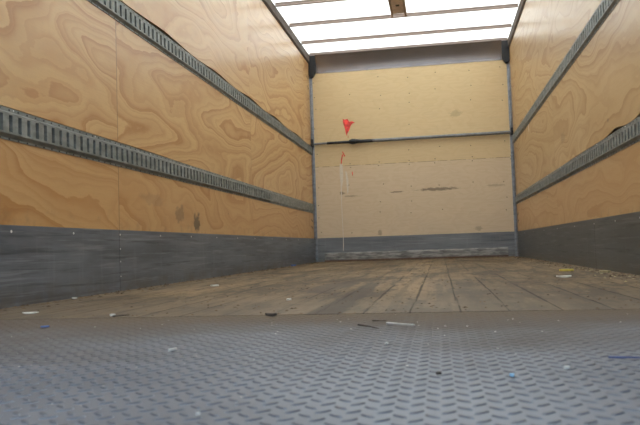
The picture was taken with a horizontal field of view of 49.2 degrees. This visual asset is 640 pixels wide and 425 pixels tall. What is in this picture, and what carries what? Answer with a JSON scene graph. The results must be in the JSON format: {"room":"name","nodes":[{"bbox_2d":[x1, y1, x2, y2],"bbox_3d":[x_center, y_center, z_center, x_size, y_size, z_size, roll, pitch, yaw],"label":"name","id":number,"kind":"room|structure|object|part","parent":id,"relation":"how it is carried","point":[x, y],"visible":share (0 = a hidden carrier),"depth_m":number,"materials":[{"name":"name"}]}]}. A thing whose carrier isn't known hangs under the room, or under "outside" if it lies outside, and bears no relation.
{"room":"cargo space","nodes":[
{"label":"cargo space","id":0,"kind":"room"},
{"bbox_2d":[0,0,313,237],"bbox_3d":[-0.847,-0.871,4.343,0.044,2.660,8.690,-2,-3,10],"label":"wall","id":1,"kind":"structure","parent":0,"point":[69,63],"depth_m":3.82,"materials":[{"name":"brown wood"}]},
{"bbox_2d":[0,105,269,202],"bbox_3d":[-1.000,-0.286,3.165,0.024,0.116,6.370,-2,-3,10],"label":"rail","id":2,"kind":"object","parent":1,"relation":"attached to","point":[16,126],"visible":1,"depth_m":3.22,"materials":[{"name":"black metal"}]},
{"bbox_2d":[0,225,314,308],"bbox_3d":[-0.789,0.270,4.271,0.004,0.291,8.668,-2,-3,10],"label":"baseboard","id":3,"kind":"structure","parent":1,"relation":"attached to","point":[39,264],"depth_m":3.28,"materials":[{"name":"grey metal"}]},
{"bbox_2d":[87,0,312,154],"bbox_3d":[-0.833,-0.946,4.316,0.024,0.110,8.634,-2,-3,10],"label":"rail","id":4,"kind":"object","parent":1,"relation":"attached to","point":[115,9],"visible":1,"depth_m":4.30,"materials":[{"name":"black metal"}]},
{"bbox_2d":[311,127,512,146],"bbox_3d":[1.071,-0.896,8.362,2.392,0.090,0.065,-2,-3,10],"label":"bar","id":5,"kind":"object","parent":4,"relation":"attached to","point":[351,141],"visible":0.99,"depth_m":8.34,"materials":[{"name":"metal"}]},
{"bbox_3d":[0.023,-0.841,8.539,0.210,0.027,0.026,-2,-3,10],"label":"rod","id":6,"kind":"part","parent":5,"relation":"part of","materials":[{"name":"metal"}]},
{"bbox_2d":[262,0,309,63],"bbox_3d":[-0.865,-2.074,4.360,0.018,0.108,8.610,-2,-3,10],"label":"trim","id":7,"kind":"structure","parent":1,"relation":"attached to","point":[269,4],"depth_m":7.31,"materials":[{"name":"grey metal"}]},
{"bbox_2d":[269,190,313,213],"bbox_3d":[-0.274,-0.095,7.419,0.018,0.116,2.258,-2,-3,10],"label":"rail","id":8,"kind":"object","parent":1,"relation":"attached to","point":[276,198],"visible":0.98,"depth_m":7.19,"materials":[{"name":"grey metal"}]},
{"bbox_2d":[309,76,317,261],"bbox_3d":[-0.079,-0.542,8.568,0.036,2.300,0.030,-2,-3,10],"label":"trim","id":9,"kind":"structure","parent":1,"relation":"attached to","point":[310,78],"depth_m":8.57,"materials":[{"name":"grey metal"}]},
{"bbox_2d":[0,256,639,319],"bbox_3d":[0.571,0.432,5.083,2.400,0.040,6.598,-2,-3,10],"label":"floor","id":10,"kind":"structure","parent":0,"point":[505,278],"depth_m":2.64,"materials":[{"name":"brown wood"}]},
{"bbox_2d":[0,256,639,316],"bbox_3d":[0.567,0.407,5.082,2.402,0.010,6.573,-2,-3,10],"label":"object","id":11,"kind":"structure","parent":10,"relation":"on","point":[543,261],"depth_m":3.40,"materials":[{"name":"wood"}]},
{"bbox_2d":[559,269,573,270],"bbox_3d":[1.379,0.321,3.913,0.076,0.010,0.074,-2,-3,10],"label":"scrap","id":12,"kind":"object","parent":10,"relation":"on","point":[559,269],"visible":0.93,"depth_m":3.88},
{"bbox_2d":[599,270,610,272],"bbox_3d":[1.460,0.302,3.590,0.049,0.010,0.094,-2,-3,10],"label":"scrap","id":13,"kind":"object","parent":10,"relation":"on","point":[600,271],"visible":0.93,"depth_m":3.56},
{"bbox_2d":[0,309,639,424],"bbox_3d":[-0.161,0.239,0.810,2.400,0.042,2.062,-2,-3,10],"label":"plate","id":14,"kind":"object","parent":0,"point":[318,369],"visible":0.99,"depth_m":0.99,"materials":[{"name":"grey metal"}]},
{"bbox_2d":[265,313,276,315],"bbox_3d":[-0.126,0.262,1.802,0.030,0.009,0.018,-2,-3,5],"label":"scrap","id":15,"kind":"object","parent":14,"relation":"on","point":[266,314],"visible":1,"depth_m":1.79,"materials":[{"name":"grey"}]},
{"bbox_2d":[11,319,594,405],"bbox_3d":[-0.037,0.236,1.264,2.089,0.001,0.999,-2,-3,10],"label":"litter","id":16,"kind":"object","parent":14,"relation":"on","point":[348,319],"visible":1,"depth_m":1.18,"materials":[{"name":"white paper"}]},
{"bbox_2d":[386,322,414,325],"bbox_3d":[0.171,0.237,1.487,0.075,0.006,0.006,-5,-4,45],"label":"stick","id":17,"kind":"object","parent":14,"relation":"on","point":[387,323],"visible":1,"depth_m":1.49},
{"bbox_2d":[608,356,639,357],"bbox_3d":[0.445,0.206,0.994,0.066,0.003,0.004,-3,-3,16],"label":"ribbon","id":18,"kind":"object","parent":14,"relation":"on","point":[608,356],"visible":1,"depth_m":1.00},
{"bbox_2d":[271,0,519,53],"bbox_3d":[0.315,-2.195,4.214,2.480,0.003,8.710,-2,-3,10],"label":"ceiling","id":19,"kind":"structure","parent":0,"point":[350,8],"depth_m":7.53,"materials":[{"name":"white plastic"}]},
{"bbox_2d":[275,0,347,6],"bbox_3d":[0.728,-2.070,6.625,2.360,0.029,0.056,-2,-3,10],"label":"bow","id":20,"kind":"object","parent":19,"relation":"attached to","point":[300,2],"visible":1,"depth_m":6.76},
{"bbox_2d":[388,0,406,17],"bbox_3d":[0.744,-2.031,6.766,0.158,0.033,0.795,-2,-3,10],"label":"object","id":21,"kind":"object","parent":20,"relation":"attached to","point":[396,6],"visible":1,"depth_m":6.88,"materials":[{"name":"brown wood"}]},
{"bbox_3d":[0.677,-2.029,6.777,0.022,0.033,0.795,-2,-3,10],"label":"rail","id":22,"kind":"part","parent":21,"relation":"part of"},
{"bbox_3d":[0.811,-2.034,6.754,0.022,0.033,0.795,-2,-3,10],"label":"rail","id":23,"kind":"part","parent":21,"relation":"part of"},
{"bbox_2d":[289,3,517,26],"bbox_3d":[0.837,-2.041,7.261,2.360,0.029,0.056,-2,-3,10],"label":"bow","id":24,"kind":"object","parent":19,"relation":"attached to","point":[504,6],"visible":1,"depth_m":7.24,"materials":[{"name":"grey metal"}]},
{"bbox_2d":[301,24,511,44],"bbox_3d":[0.949,-2.012,7.910,2.360,0.029,0.056,-2,-3,10],"label":"bow","id":25,"kind":"object","parent":19,"relation":"attached to","point":[500,25],"visible":1,"depth_m":7.89,"materials":[{"name":"grey metal"}]},
{"bbox_2d":[309,37,506,55],"bbox_3d":[1.035,-1.989,8.418,2.360,0.029,0.056,-2,-3,10],"label":"bow","id":26,"kind":"object","parent":19,"relation":"attached to","point":[503,38],"visible":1,"depth_m":8.39,"materials":[{"name":"grey metal"}]},
{"bbox_2d":[309,50,513,237],"bbox_3d":[1.087,-0.739,8.413,2.400,2.600,0.032,-2,-3,10],"label":"wall","id":27,"kind":"structure","parent":0,"point":[452,185],"depth_m":8.39,"materials":[{"name":"brown wood"}]},
{"bbox_2d":[308,56,315,77],"bbox_3d":[-0.097,-1.792,8.617,0.085,0.268,0.048,-2,-3,10],"label":"bracket","id":28,"kind":"object","parent":27,"relation":"attached to","point":[312,65],"visible":0.93,"depth_m":8.59,"materials":[{"name":"black metal"}]},
{"bbox_2d":[315,40,501,73],"bbox_3d":[1.040,-1.865,8.411,2.224,0.216,0.088,-2,-3,10],"label":"header panel","id":29,"kind":"object","parent":27,"relation":"attached to","point":[484,50],"visible":1,"depth_m":8.42,"materials":[{"name":"metal"}]},
{"bbox_2d":[318,231,514,261],"bbox_3d":[1.122,0.413,8.338,2.394,0.291,0.005,-2,-3,10],"label":"baseboard","id":30,"kind":"structure","parent":27,"relation":"attached to","point":[486,239],"depth_m":8.33,"materials":[{"name":"grey paint"}]},
{"bbox_2d":[325,247,508,261],"bbox_3d":[1.126,0.503,8.325,2.165,0.110,0.012,-2,-3,10],"label":"trim","id":31,"kind":"structure","parent":27,"relation":"attached to","point":[500,251],"depth_m":8.31,"materials":[{"name":"grey metal"}]},
{"bbox_2d":[501,40,509,63],"bbox_3d":[2.182,-1.887,8.231,0.085,0.268,0.048,-2,-3,10],"label":"bracket","id":32,"kind":"object","parent":27,"relation":"attached to","point":[504,44],"visible":0.85,"depth_m":8.21,"materials":[{"name":"black metal"}]},
{"bbox_2d":[509,0,639,230],"bbox_3d":[1.557,-0.971,3.936,0.044,2.660,8.690,-2,-3,10],"label":"wall","id":33,"kind":"structure","parent":0,"point":[599,94],"depth_m":4.54,"materials":[{"name":"brown wood"}]},
{"bbox_2d":[506,61,518,255],"bbox_3d":[2.250,-0.639,8.173,0.036,2.300,0.030,-2,-3,10],"label":"trim","id":34,"kind":"structure","parent":33,"relation":"attached to","point":[508,63],"depth_m":8.17,"materials":[{"name":"grey metal"}]},
{"bbox_2d":[507,0,525,47],"bbox_3d":[1.482,-2.171,3.962,0.018,0.108,8.610,-2,-3,10],"label":"trim","id":35,"kind":"structure","parent":33,"relation":"attached to","point":[522,2],"depth_m":7.34,"materials":[{"name":"grey metal"}]},
{"bbox_2d":[512,0,619,143],"bbox_3d":[1.528,-1.047,3.916,0.024,0.116,8.634,-2,-3,10],"label":"rail","id":36,"kind":"object","parent":33,"relation":"attached to","point":[605,7],"visible":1,"depth_m":4.52,"materials":[{"name":"black metal"}]},
{"bbox_2d":[515,116,639,203],"bbox_3d":[1.551,-0.338,3.880,0.024,0.107,8.634,-2,-3,10],"label":"rail","id":37,"kind":"object","parent":33,"relation":"attached to","point":[628,135],"visible":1,"depth_m":4.07,"materials":[{"name":"black metal"}]},
{"bbox_2d":[518,211,639,274],"bbox_3d":[1.571,0.172,3.871,0.004,0.291,8.668,-2,-3,10],"label":"baseboard","id":38,"kind":"structure","parent":33,"relation":"attached to","point":[612,243],"depth_m":4.18,"materials":[{"name":"grey metal"}]}
]}

